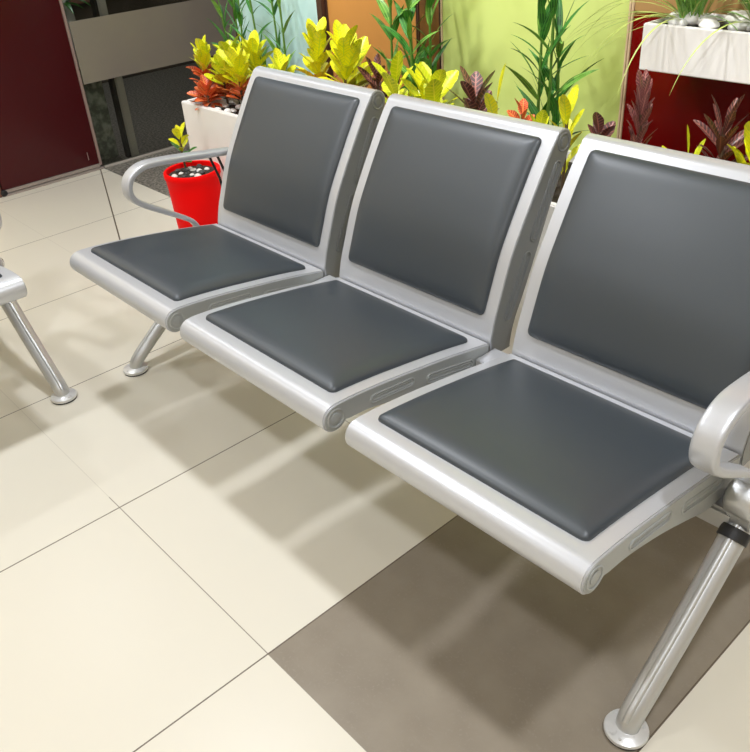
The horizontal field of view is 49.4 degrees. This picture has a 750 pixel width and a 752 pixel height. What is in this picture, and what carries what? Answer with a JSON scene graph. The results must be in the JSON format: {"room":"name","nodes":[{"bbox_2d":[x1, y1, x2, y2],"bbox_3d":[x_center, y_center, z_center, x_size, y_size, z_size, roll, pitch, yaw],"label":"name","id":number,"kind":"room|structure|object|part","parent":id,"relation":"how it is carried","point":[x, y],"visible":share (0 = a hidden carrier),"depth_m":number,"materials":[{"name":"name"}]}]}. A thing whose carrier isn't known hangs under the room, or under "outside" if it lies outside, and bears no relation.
{"room":"hospital interior","nodes":[
{"label":"hospital interior","id":0,"kind":"room"},
{"bbox_2d":[62,0,79,67],"bbox_3d":[-1.565,-1.740,4.148,0.116,0.322,0.116,-29,40,-33],"label":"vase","id":1,"kind":"object","parent":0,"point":[70,16],"depth_m":4.08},
{"bbox_2d":[71,2,93,20],"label":"glass","id":2,"kind":"object","parent":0,"point":[80,13],"depth_m":5.71,"materials":[{"name":"glass"}]},
{"bbox_2d":[69,0,89,4],"bbox_3d":[-1.861,-3.507,5.306,1.700,1.900,0.050,-29,40,-33],"label":"board","id":3,"kind":"object","parent":2,"relation":"attached to","point":[73,1],"visible":0.02,"depth_m":5.61,"materials":[{"name":"brown"}]},
{"bbox_2d":[69,0,235,167],"bbox_3d":[-0.275,-2.726,4.557,3.313,2.300,0.024,-29,40,-33],"label":"window","id":4,"kind":"structure","parent":0,"point":[130,42],"depth_m":4.17,"materials":[{"name":"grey glass"}]},
{"bbox_2d":[105,0,189,14],"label":"glass","id":5,"kind":"object","parent":4,"relation":"attached to","point":[114,7],"depth_m":5.93,"materials":[{"name":"glass"}]},
{"bbox_2d":[122,60,194,78],"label":"glass","id":6,"kind":"object","parent":4,"relation":"attached to","point":[188,62],"depth_m":6.24,"materials":[{"name":"grey glass"}]},
{"bbox_2d":[0,59,749,751],"bbox_3d":[-0.336,0.181,2.213,8.600,0.050,9.400,-29,40,-33],"label":"floor","id":7,"kind":"structure","parent":0,"point":[190,561],"depth_m":1.73,"materials":[{"name":"tile"}]},
{"bbox_2d":[0,214,76,404],"bbox_3d":[-1.766,-0.019,1.901,1.813,0.799,0.788,-29,40,-33],"label":"bench","id":8,"kind":"object","parent":7,"relation":"on","point":[13,288],"visible":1,"depth_m":2.40,"materials":[{"name":"silver paint"},{"name":"dark grey leather"},{"name":"cast aluminium"}]},
{"bbox_3d":[-1.237,-0.175,2.118,0.511,0.130,0.467,-29,40,-33],"label":"seat","id":9,"kind":"part","parent":8,"relation":"part of","materials":[{"name":"silver metal"}]},
{"bbox_2d":[4,165,103,196],"bbox_3d":[-1.636,-0.995,4.139,0.535,0.010,0.067,-29,40,-33],"label":"trim","id":10,"kind":"structure","parent":7,"relation":"on","point":[100,167],"depth_m":4.12,"materials":[{"name":"beige"}]},
{"bbox_2d":[62,0,90,67],"bbox_3d":[-1.571,-1.872,4.033,0.370,0.670,0.396,-4,33,0],"label":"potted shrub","id":11,"kind":"object","parent":7,"relation":"on","point":[69,13],"visible":0.13,"depth_m":4.06,"materials":[{"name":"plant"}]},
{"bbox_2d":[79,68,118,160],"bbox_3d":[-1.703,-1.451,4.439,0.250,0.460,0.610,-29,40,-33],"label":"window","id":12,"kind":"structure","parent":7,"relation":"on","point":[94,92],"depth_m":4.29,"materials":[{"name":"glass"}]},
{"bbox_2d":[90,0,138,157],"bbox_3d":[-1.389,-2.221,3.757,0.062,2.450,0.050,-29,40,-33],"label":"trim","id":13,"kind":"structure","parent":7,"relation":"on","point":[99,8],"depth_m":4.26,"materials":[{"name":"silver metal"}]},
{"bbox_2d":[163,160,220,228],"bbox_3d":[-0.693,-0.656,3.209,0.217,0.327,0.217,-29,40,-33],"label":"pot","id":14,"kind":"object","parent":7,"relation":"on","point":[197,198],"visible":0.56,"depth_m":3.11,"materials":[{"name":"red plastic"}]},
{"bbox_2d":[168,122,196,167],"bbox_3d":[-0.736,-0.870,3.108,0.088,0.182,0.106,-29,40,-33],"label":"sprig","id":15,"kind":"object","parent":14,"relation":"in","point":[177,131],"visible":0.79,"depth_m":3.09,"materials":[{"name":"yellow plant"}]},
{"bbox_3d":[-0.738,-0.852,3.126,0.009,0.133,0.014,-29,40,-33],"label":"stem","id":16,"kind":"part","parent":15,"relation":"part of","materials":[{"name":"brown"}]},
{"bbox_2d":[231,0,317,74],"bbox_3d":[-0.405,-1.694,3.057,0.038,2.200,0.582,-29,40,-33],"label":"wall panel","id":17,"kind":"object","parent":7,"relation":"on","point":[303,10],"visible":0.02,"depth_m":3.21,"materials":[{"name":"teal"}]},
{"bbox_2d":[316,0,331,78],"bbox_3d":[-0.199,-1.580,2.855,0.060,2.200,0.034,-29,40,-33],"label":"batten","id":18,"kind":"object","parent":17,"relation":"attached to","point":[320,4],"visible":0.02,"depth_m":2.99,"materials":[{"name":"brown"}]},
{"bbox_2d":[325,0,417,106],"bbox_3d":[-0.024,-1.489,2.694,0.038,2.200,0.470,-29,40,-33],"label":"wall panel","id":19,"kind":"object","parent":7,"relation":"on","point":[352,13],"visible":0.02,"depth_m":2.86,"materials":[{"name":"brown"}]},
{"bbox_2d":[70,66,749,750],"bbox_3d":[0.023,-0.147,1.896,0.788,0.799,1.813,-29,40,-33],"label":"bench","id":20,"kind":"object","parent":7,"relation":"on","point":[617,416],"visible":1,"depth_m":1.61,"materials":[{"name":"silver metal"}]},
{"bbox_3d":[-0.546,-0.546,2.418,0.407,0.252,0.043,-29,40,-33],"label":"armrest","id":21,"kind":"part","parent":20,"relation":"part of","materials":[{"name":"silver metal"}]},
{"bbox_3d":[-0.480,-0.274,2.185,0.467,0.130,0.511,-29,40,-33],"label":"seat","id":22,"kind":"part","parent":20,"relation":"part of","materials":[{"name":"silver metal"}]},
{"bbox_2d":[91,225,304,300],"bbox_3d":[-0.474,-0.315,2.168,0.387,0.073,0.451,-29,40,-33],"label":"seat cushion","id":23,"kind":"object","parent":20,"relation":"on","point":[186,264],"depth_m":2.10,"materials":[{"name":"grey leather"}]},
{"bbox_3d":[-0.307,-0.181,2.022,0.460,0.124,0.008,-29,40,-33],"label":"plate","id":24,"kind":"part","parent":20,"relation":"part of","materials":[{"name":"grey metal"}]},
{"bbox_2d":[223,76,359,246],"bbox_3d":[-0.245,-0.601,2.247,0.190,0.349,0.451,-29,40,-33],"label":"cushion","id":25,"kind":"object","parent":20,"relation":"on","point":[293,135],"depth_m":2.20,"materials":[{"name":"grey leather"}]},
{"bbox_3d":[-0.225,-0.580,2.280,0.249,0.454,0.511,-29,40,-33],"label":"backrest","id":26,"kind":"part","parent":20,"relation":"part of","materials":[{"name":"grey leather"}]},
{"bbox_3d":[-0.126,-0.238,2.134,0.064,0.022,0.055,-29,40,-33],"label":"joining plate","id":27,"kind":"part","parent":20,"relation":"part of","materials":[{"name":"silver metal"}]},
{"bbox_3d":[-0.095,-0.067,1.819,0.467,0.130,0.511,-29,40,-33],"label":"seat","id":28,"kind":"part","parent":20,"relation":"part of","materials":[{"name":"black leather"}]},
{"bbox_2d":[206,280,467,392],"bbox_3d":[-0.089,-0.108,1.801,0.387,0.073,0.451,-29,40,-33],"label":"seat cushion","id":29,"kind":"object","parent":20,"relation":"on","point":[333,336],"depth_m":1.73,"materials":[{"name":"grey leather"}]},
{"bbox_3d":[-0.053,-0.487,2.115,0.242,0.448,0.008,-29,40,-33],"label":"plate","id":30,"kind":"part","parent":20,"relation":"part of","materials":[{"name":"grey metal"}]},
{"bbox_3d":[0.078,0.026,1.655,0.460,0.124,0.008,-29,40,-33],"label":"plate","id":31,"kind":"part","parent":20,"relation":"part of","materials":[{"name":"grey metal"}]},
{"bbox_2d":[348,106,541,314],"bbox_3d":[0.140,-0.393,1.880,0.190,0.349,0.451,-29,40,-33],"label":"cushion","id":32,"kind":"object","parent":20,"relation":"on","point":[443,192],"depth_m":1.83,"materials":[{"name":"grey leather"}]},
{"bbox_3d":[0.160,-0.373,1.913,0.249,0.454,0.511,-29,40,-33],"label":"backrest","id":33,"kind":"part","parent":20,"relation":"part of","materials":[{"name":"grey leather"}]},
{"bbox_3d":[0.260,-0.030,1.767,0.064,0.022,0.055,-29,40,-33],"label":"joining plate","id":34,"kind":"part","parent":20,"relation":"part of","materials":[{"name":"silver metal"}]},
{"bbox_3d":[0.332,-0.280,1.749,0.242,0.448,0.008,-29,40,-33],"label":"plate","id":35,"kind":"part","parent":20,"relation":"part of","materials":[{"name":"grey metal"}]},
{"bbox_2d":[378,359,693,540],"bbox_3d":[0.296,0.099,1.434,0.387,0.073,0.451,-29,40,-33],"label":"seat cushion","id":36,"kind":"object","parent":20,"relation":"on","point":[581,464],"depth_m":1.37,"materials":[{"name":"grey leather"}]},
{"bbox_3d":[0.291,0.141,1.452,0.467,0.130,0.511,-29,40,-33],"label":"seat","id":37,"kind":"part","parent":20,"relation":"part of","materials":[{"name":"grey leather"}]},
{"bbox_3d":[0.545,-0.166,1.546,0.249,0.454,0.511,-29,40,-33],"label":"backrest","id":38,"kind":"part","parent":20,"relation":"part of","materials":[{"name":"black leather"}]},
{"bbox_2d":[528,150,749,408],"bbox_3d":[0.525,-0.186,1.513,0.190,0.349,0.451,-29,40,-33],"label":"cushion","id":39,"kind":"object","parent":20,"relation":"on","point":[642,283],"depth_m":1.50,"materials":[{"name":"grey leather"}]},
{"bbox_3d":[0.463,0.234,1.288,0.460,0.124,0.008,-29,40,-33],"label":"plate","id":40,"kind":"part","parent":20,"relation":"part of","materials":[{"name":"grey metal"}]},
{"bbox_3d":[0.620,0.081,1.308,0.407,0.252,0.043,-29,40,-33],"label":"armrest","id":41,"kind":"part","parent":20,"relation":"part of","materials":[{"name":"silver metal"}]},
{"bbox_3d":[0.718,-0.073,1.382,0.242,0.448,0.008,-29,40,-33],"label":"plate","id":42,"kind":"part","parent":20,"relation":"part of","materials":[{"name":"grey metal"}]},
{"bbox_2d":[417,0,440,69],"bbox_3d":[0.171,-1.385,2.509,0.038,2.200,0.103,-29,40,-33],"label":"wall panel","id":43,"kind":"object","parent":7,"relation":"on","point":[423,25],"visible":0.02,"depth_m":2.66,"materials":[{"name":"brown wood"}]},
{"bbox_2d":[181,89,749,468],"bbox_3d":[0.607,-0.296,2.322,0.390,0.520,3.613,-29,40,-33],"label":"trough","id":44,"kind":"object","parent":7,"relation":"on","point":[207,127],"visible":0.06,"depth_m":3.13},
{"bbox_2d":[186,35,218,84],"bbox_3d":[-0.665,-1.198,3.203,0.145,0.262,0.132,-29,40,-33],"label":"plant","id":45,"kind":"object","parent":44,"relation":"on","point":[201,54],"visible":0.59,"depth_m":3.16,"materials":[{"name":"yellow plant"}]},
{"bbox_2d":[187,74,227,109],"bbox_3d":[-0.646,-1.097,3.167,0.153,0.132,0.130,-29,40,-33],"label":"plant","id":46,"kind":"object","parent":44,"relation":"in","point":[203,86],"visible":0.95,"depth_m":3.16,"materials":[{"name":"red plant"}]},
{"bbox_2d":[204,49,234,103],"bbox_3d":[-0.589,-1.148,3.159,0.136,0.216,0.143,-29,40,-33],"label":"plant","id":47,"kind":"object","parent":44,"relation":"in","point":[218,62],"visible":0.7,"depth_m":3.13,"materials":[{"name":"yellow plant"}]},
{"bbox_2d":[218,99,226,103],"bbox_3d":[-0.603,-1.081,3.222,0.040,0.030,0.039,-24,38,-28],"label":"pebble","id":48,"kind":"object","parent":44,"relation":"on","point":[223,101],"visible":0.6,"depth_m":3.21,"materials":[{"name":"grey stone"}]},
{"bbox_2d":[220,103,228,107],"bbox_3d":[-0.591,-1.062,3.204,0.040,0.016,0.031,-25,38,-29],"label":"pebble","id":49,"kind":"object","parent":44,"relation":"on","point":[225,105],"visible":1,"depth_m":3.19,"materials":[{"name":"white stone"}]},
{"bbox_2d":[208,0,248,85],"bbox_3d":[-0.557,-1.391,3.221,0.156,0.555,0.305,-29,40,-33],"label":"bamboo plant","id":50,"kind":"object","parent":44,"relation":"on","point":[237,10],"visible":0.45,"depth_m":3.23,"materials":[{"name":"green plant"}]},
{"bbox_3d":[-0.602,-1.351,3.305,0.031,0.400,0.013,11,36,23],"label":"stem","id":51,"kind":"part","parent":50,"relation":"part of","materials":[{"name":"green plant"}]},
{"bbox_3d":[-0.559,-1.362,3.272,0.020,0.451,0.032,-29,40,-33],"label":"stem","id":52,"kind":"part","parent":50,"relation":"part of","materials":[{"name":"green plant"}]},
{"bbox_3d":[-0.538,-1.327,3.243,0.015,0.422,0.063,-29,40,-33],"label":"stem","id":53,"kind":"part","parent":50,"relation":"part of","materials":[{"name":"green plant"}]},
{"bbox_2d":[228,98,234,104],"bbox_3d":[-0.572,-1.089,3.233,0.044,0.028,0.048,-5,33,-2],"label":"pebble","id":54,"kind":"object","parent":44,"relation":"on","point":[231,100],"visible":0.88,"depth_m":3.22,"materials":[{"name":"grey stone"}]},
{"bbox_2d":[213,34,250,96],"bbox_3d":[-0.568,-1.233,3.262,0.143,0.245,0.144,-11,33,-11],"label":"plant","id":55,"kind":"object","parent":44,"relation":"on","point":[222,45],"visible":0.12,"depth_m":3.20,"materials":[{"name":"yellow plant"}]},
{"bbox_2d":[220,41,251,102],"bbox_3d":[-0.511,-1.119,3.068,0.144,0.256,0.148,-29,40,-33],"label":"plant","id":56,"kind":"object","parent":44,"relation":"on","point":[238,67],"visible":0.88,"depth_m":3.04,"materials":[{"name":"yellow plant"}]},
{"bbox_3d":[-0.509,-1.084,3.089,0.011,0.174,0.009,11,36,23],"label":"stem","id":57,"kind":"part","parent":56,"relation":"part of","materials":[{"name":"brown"}]},
{"bbox_2d":[236,30,272,73],"bbox_3d":[-0.458,-1.194,3.162,0.164,0.274,0.164,-29,40,-33],"label":"plant","id":58,"kind":"object","parent":44,"relation":"on","point":[252,46],"visible":0.48,"depth_m":3.12,"materials":[{"name":"yellow plant"}]},
{"bbox_2d":[241,0,296,70],"bbox_3d":[-0.398,-1.336,3.072,0.182,0.606,0.381,-29,40,-33],"label":"bamboo plant","id":59,"kind":"object","parent":44,"relation":"on","point":[278,2],"visible":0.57,"depth_m":3.07,"materials":[{"name":"green plant"}]},
{"bbox_3d":[-0.456,-1.314,3.139,0.044,0.501,0.014,24,42,37],"label":"stem","id":60,"kind":"part","parent":59,"relation":"part of","materials":[{"name":"green plant"}]},
{"bbox_3d":[-0.385,-1.291,3.095,0.036,0.501,0.018,11,36,23],"label":"stem","id":61,"kind":"part","parent":59,"relation":"part of","materials":[{"name":"green plant"}]},
{"bbox_3d":[-0.358,-1.254,3.054,0.014,0.482,0.065,-29,40,-33],"label":"stem","id":62,"kind":"part","parent":59,"relation":"part of","materials":[{"name":"green plant"}]},
{"bbox_2d":[268,48,295,72],"bbox_3d":[-0.348,-1.097,3.037,0.130,0.232,0.122,-29,40,-33],"label":"plant","id":63,"kind":"object","parent":44,"relation":"on","point":[280,61],"visible":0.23,"depth_m":3.00,"materials":[{"name":"yellow plant"}]},
{"bbox_2d":[294,17,342,82],"bbox_3d":[-0.183,-1.023,2.779,0.181,0.365,0.184,-29,40,-33],"label":"plant","id":64,"kind":"object","parent":44,"relation":"on","point":[316,63],"visible":0.52,"depth_m":2.72,"materials":[{"name":"yellow plant"}]},
{"bbox_2d":[319,20,375,85],"bbox_3d":[-0.093,-0.959,2.661,0.187,0.373,0.180,-29,40,-33],"label":"plant","id":65,"kind":"object","parent":44,"relation":"on","point":[341,43],"visible":0.55,"depth_m":2.60,"materials":[{"name":"yellow plant"}]},
{"bbox_2d":[328,33,372,87],"bbox_3d":[-0.074,-1.004,2.781,0.169,0.318,0.185,-29,40,-33],"label":"plant","id":66,"kind":"object","parent":44,"relation":"on","point":[362,42],"visible":0.15,"depth_m":2.75,"materials":[{"name":"yellow plant"}]},
{"bbox_2d":[357,53,390,97],"bbox_3d":[0.017,-0.904,2.654,0.148,0.276,0.139,-29,40,-33],"label":"plant","id":67,"kind":"object","parent":44,"relation":"on","point":[376,84],"visible":0.32,"depth_m":2.61,"materials":[{"name":"brown plant"}]},
{"bbox_2d":[372,50,420,103],"bbox_3d":[0.068,-0.839,2.503,0.153,0.322,0.197,-29,40,-33],"label":"plant","id":68,"kind":"object","parent":44,"relation":"on","point":[390,85],"visible":0.38,"depth_m":2.44,"materials":[{"name":"yellow plant"}]},
{"bbox_2d":[371,0,450,90],"bbox_3d":[0.118,-1.077,2.517,0.246,0.704,0.368,-9,33,-7],"label":"bamboo plant","id":69,"kind":"object","parent":44,"relation":"on","point":[405,16],"visible":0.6,"depth_m":2.53,"materials":[{"name":"green plant"}]},
{"bbox_3d":[0.060,-1.042,2.609,0.014,0.551,0.028,-29,40,-33],"label":"stem","id":70,"kind":"part","parent":69,"relation":"part of","materials":[{"name":"green plant"}]},
{"bbox_3d":[0.109,-0.983,2.559,0.020,0.501,0.040,-29,40,-33],"label":"stem","id":71,"kind":"part","parent":69,"relation":"part of","materials":[{"name":"green plant"}]},
{"bbox_3d":[0.152,-1.008,2.538,0.059,0.562,0.015,22,41,35],"label":"stem","id":72,"kind":"part","parent":69,"relation":"part of","materials":[{"name":"green plant"}]},
{"bbox_2d":[400,62,447,102],"bbox_3d":[0.147,-0.797,2.471,0.150,0.276,0.177,-3,33,1],"label":"plant","id":73,"kind":"object","parent":44,"relation":"on","point":[417,77],"visible":0.19,"depth_m":2.45,"materials":[{"name":"yellow plant"}]},
{"bbox_2d":[415,63,458,104],"bbox_3d":[0.181,-0.769,2.403,0.155,0.300,0.158,-29,40,-33],"label":"plant","id":74,"kind":"object","parent":44,"relation":"on","point":[436,85],"visible":0.41,"depth_m":2.34,"materials":[{"name":"yellow plant"}]},
{"bbox_2d":[447,66,499,111],"bbox_3d":[0.288,-0.723,2.319,0.155,0.299,0.164,-13,34,-14],"label":"plant","id":75,"kind":"object","parent":44,"relation":"on","point":[473,86],"visible":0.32,"depth_m":2.27,"materials":[{"name":"brown plant"}]},
{"bbox_2d":[484,64,505,113],"bbox_3d":[0.349,-0.705,2.266,0.085,0.318,0.093,4,34,13],"label":"plant","id":76,"kind":"object","parent":44,"relation":"on","point":[491,105],"visible":0.34,"depth_m":2.21,"materials":[{"name":"yellow plant"}]},
{"bbox_2d":[507,98,534,120],"bbox_3d":[0.405,-0.643,2.233,0.091,0.244,0.086,-29,40,-33],"label":"plant","id":77,"kind":"object","parent":44,"relation":"on","point":[523,104],"visible":0.18,"depth_m":2.19,"materials":[{"name":"orange plant"}]},
{"bbox_2d":[529,110,548,123],"bbox_3d":[0.436,-0.601,2.176,0.123,0.230,0.100,2,33,9],"label":"plant","id":78,"kind":"object","parent":44,"relation":"on","point":[542,116],"visible":0.15,"depth_m":2.12,"materials":[{"name":"yellow plant"}]},
{"bbox_2d":[506,0,603,134],"bbox_3d":[0.469,-0.845,2.162,0.289,0.652,0.208,18,39,30],"label":"bamboo plant","id":79,"kind":"object","parent":44,"relation":"on","point":[544,17],"visible":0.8,"depth_m":2.18,"materials":[{"name":"green plant"}]},
{"bbox_3d":[0.455,-0.769,2.242,0.014,0.440,0.020,-29,40,-33],"label":"stem","id":80,"kind":"part","parent":79,"relation":"part of","materials":[{"name":"green plant"}]},
{"bbox_3d":[0.471,-0.794,2.204,0.018,0.520,0.017,-14,34,-15],"label":"stem","id":81,"kind":"part","parent":79,"relation":"part of","materials":[{"name":"green plant"}]},
{"bbox_3d":[0.494,-0.729,2.249,0.024,0.361,0.023,-14,34,-15],"label":"stem","id":82,"kind":"part","parent":79,"relation":"part of","materials":[{"name":"green plant"}]},
{"bbox_2d":[549,84,584,193],"bbox_3d":[0.481,-0.587,2.085,0.110,0.300,0.110,5,34,14],"label":"plant","id":83,"kind":"object","parent":44,"relation":"on","point":[566,104],"visible":0.62,"depth_m":2.03,"materials":[{"name":"yellow plant"}]},
{"bbox_3d":[0.488,-0.552,2.100,0.009,0.223,0.009,11,36,23],"label":"stem","id":84,"kind":"part","parent":83,"relation":"part of","materials":[{"name":"yellow"}]},
{"bbox_2d":[574,112,615,158],"bbox_3d":[0.559,-0.549,2.067,0.114,0.246,0.104,6,34,16],"label":"plant","id":85,"kind":"object","parent":44,"relation":"on","point":[598,127],"visible":0.27,"depth_m":2.02,"materials":[{"name":"brown plant"}]},
{"bbox_2d":[627,69,657,143],"bbox_3d":[0.639,-0.568,1.993,0.072,0.346,0.077,-29,40,-33],"label":"plant","id":86,"kind":"object","parent":44,"relation":"on","point":[643,109],"visible":0.7,"depth_m":1.94,"materials":[{"name":"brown plant"}]},
{"bbox_3d":[0.644,-0.545,2.005,0.009,0.296,0.012,-29,40,-33],"label":"stem","id":87,"kind":"part","parent":86,"relation":"part of","materials":[{"name":"brown plant"}]},
{"bbox_2d":[687,125,705,154],"bbox_3d":[0.729,-0.460,1.901,0.077,0.253,0.084,1,33,8],"label":"plant","id":88,"kind":"object","parent":44,"relation":"on","point":[698,149],"visible":0.16,"depth_m":1.85,"materials":[{"name":"yellow plant"}]},
{"bbox_2d":[693,94,749,162],"bbox_3d":[0.788,-0.482,1.863,0.155,0.325,0.133,-6,33,-2],"label":"plant","id":89,"kind":"object","parent":44,"relation":"on","point":[720,137],"visible":0.5,"depth_m":1.82,"materials":[{"name":"brown plant"}]},
{"bbox_3d":[0.789,-0.448,1.881,0.009,0.249,0.017,-29,40,-33],"label":"stem","id":90,"kind":"part","parent":89,"relation":"part of","materials":[{"name":"brown plant"}]},
{"bbox_2d":[727,121,749,164],"bbox_3d":[0.822,-0.417,1.786,0.145,0.294,0.165,-6,33,-2],"label":"plant","id":91,"kind":"object","parent":44,"relation":"on","point":[739,157],"visible":0.2,"depth_m":1.76,"materials":[{"name":"yellow plant"}]},
{"bbox_2d":[440,0,631,150],"bbox_3d":[0.438,-1.241,2.255,0.038,2.200,0.685,-29,40,-33],"label":"wall panel","id":92,"kind":"object","parent":7,"relation":"on","point":[479,32],"visible":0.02,"depth_m":2.39,"materials":[{"name":"green paint"}]},
{"bbox_2d":[619,12,749,162],"bbox_3d":[1.073,-0.379,2.035,0.038,0.910,1.076,-29,40,-33],"label":"wall panel","id":93,"kind":"object","parent":7,"relation":"on","point":[690,98],"visible":0.06,"depth_m":2.14,"materials":[{"name":"red paint"}]},
{"bbox_2d":[639,13,749,84],"bbox_3d":[0.963,-0.683,1.747,0.180,0.105,0.775,-29,40,-33],"label":"trough","id":94,"kind":"object","parent":93,"relation":"attached to","point":[725,55],"visible":0.8,"depth_m":1.85,"materials":[{"name":"white-painted wood"},{"name":"white pebbles"}]},
{"bbox_2d":[669,11,679,18],"bbox_3d":[0.729,-0.854,1.939,0.068,0.031,0.046,13,37,25],"label":"pebble","id":95,"kind":"object","parent":94,"relation":"in","point":[671,13],"visible":0.17,"depth_m":1.93,"materials":[{"name":"white stone"}]},
{"bbox_2d":[668,18,687,25],"bbox_3d":[0.710,-0.828,1.910,0.040,0.021,0.052,-5,33,-2],"label":"pebble","id":96,"kind":"object","parent":94,"relation":"on","point":[675,21],"visible":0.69,"depth_m":1.90,"materials":[{"name":"white stone"}]},
{"bbox_2d":[684,11,701,26],"bbox_3d":[0.746,-0.836,1.905,0.047,0.034,0.046,-17,35,-19],"label":"pebble","id":97,"kind":"object","parent":94,"relation":"on","point":[692,21],"visible":0.67,"depth_m":1.89,"materials":[{"name":"white stone"}]},
{"bbox_2d":[699,15,716,22],"bbox_3d":[0.769,-0.817,1.879,0.040,0.029,0.039,-10,33,-10],"label":"pebble","id":98,"kind":"object","parent":94,"relation":"in","point":[705,16],"visible":0.43,"depth_m":1.87,"materials":[{"name":"white stone"}]},
{"bbox_2d":[698,19,719,28],"bbox_3d":[0.755,-0.792,1.841,0.046,0.029,0.050,7,34,17],"label":"pebble","id":99,"kind":"object","parent":94,"relation":"on","point":[707,23],"visible":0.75,"depth_m":1.82,"materials":[{"name":"white stone"}]},
{"bbox_2d":[671,0,749,90],"bbox_3d":[0.845,-0.824,1.770,0.420,0.359,0.414,-4,33,0],"label":"grass plant","id":100,"kind":"object","parent":94,"relation":"in","point":[747,5],"visible":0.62,"depth_m":1.78,"materials":[{"name":"green plant"}]},
{"bbox_2d":[723,11,742,25],"bbox_3d":[0.828,-0.823,1.876,0.046,0.034,0.047,19,39,32],"label":"pebble","id":101,"kind":"object","parent":94,"relation":"on","point":[729,16],"visible":0.55,"depth_m":1.86,"materials":[{"name":"white stone"}]},
{"bbox_2d":[727,21,749,31],"bbox_3d":[0.819,-0.784,1.828,0.053,0.021,0.041,1,33,8],"label":"pebble","id":102,"kind":"object","parent":94,"relation":"in","point":[741,26],"visible":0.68,"depth_m":1.81,"materials":[{"name":"white stone"}]},
{"bbox_2d":[737,14,749,20],"bbox_3d":[0.847,-0.813,1.865,0.047,0.027,0.043,6,34,16],"label":"pebble","id":103,"kind":"object","parent":94,"relation":"in","point":[746,15],"visible":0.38,"depth_m":1.85,"materials":[{"name":"white stone"}]},
{"bbox_2d":[556,0,749,91],"bbox_3d":[0.664,-0.873,1.890,0.503,0.377,0.419,9,35,20],"label":"grass plant","id":104,"kind":"object","parent":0,"point":[684,7],"visible":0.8,"depth_m":1.90,"materials":[{"name":"green plant"}]},
{"bbox_2d":[632,0,746,13],"bbox_3d":[1.006,-1.304,1.442,0.038,1.288,1.076,-29,40,-33],"label":"wall panel","id":105,"kind":"object","parent":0,"point":[636,6],"visible":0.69,"depth_m":2.04,"materials":[{"name":"brown"}]},
{"bbox_3d":[-3.616,-1.010,2.125,4.440,2.450,0.100,-29,40,-33],"label":"wall","id":106,"kind":"structure","parent":0,"visible":0},
{"bbox_2d":[0,0,101,196],"bbox_3d":[-1.707,-1.955,3.518,0.542,2.300,0.062,-29,40,-33],"label":"door","id":107,"kind":"structure","parent":106,"relation":"in","point":[47,133],"depth_m":3.94,"materials":[{"name":"red"}]},
{"bbox_3d":[-1.640,-1.007,4.130,0.512,0.016,0.054,-29,40,-33],"label":"rail","id":108,"kind":"part","parent":107,"relation":"part of","materials":[{"name":"beige"}]}
]}

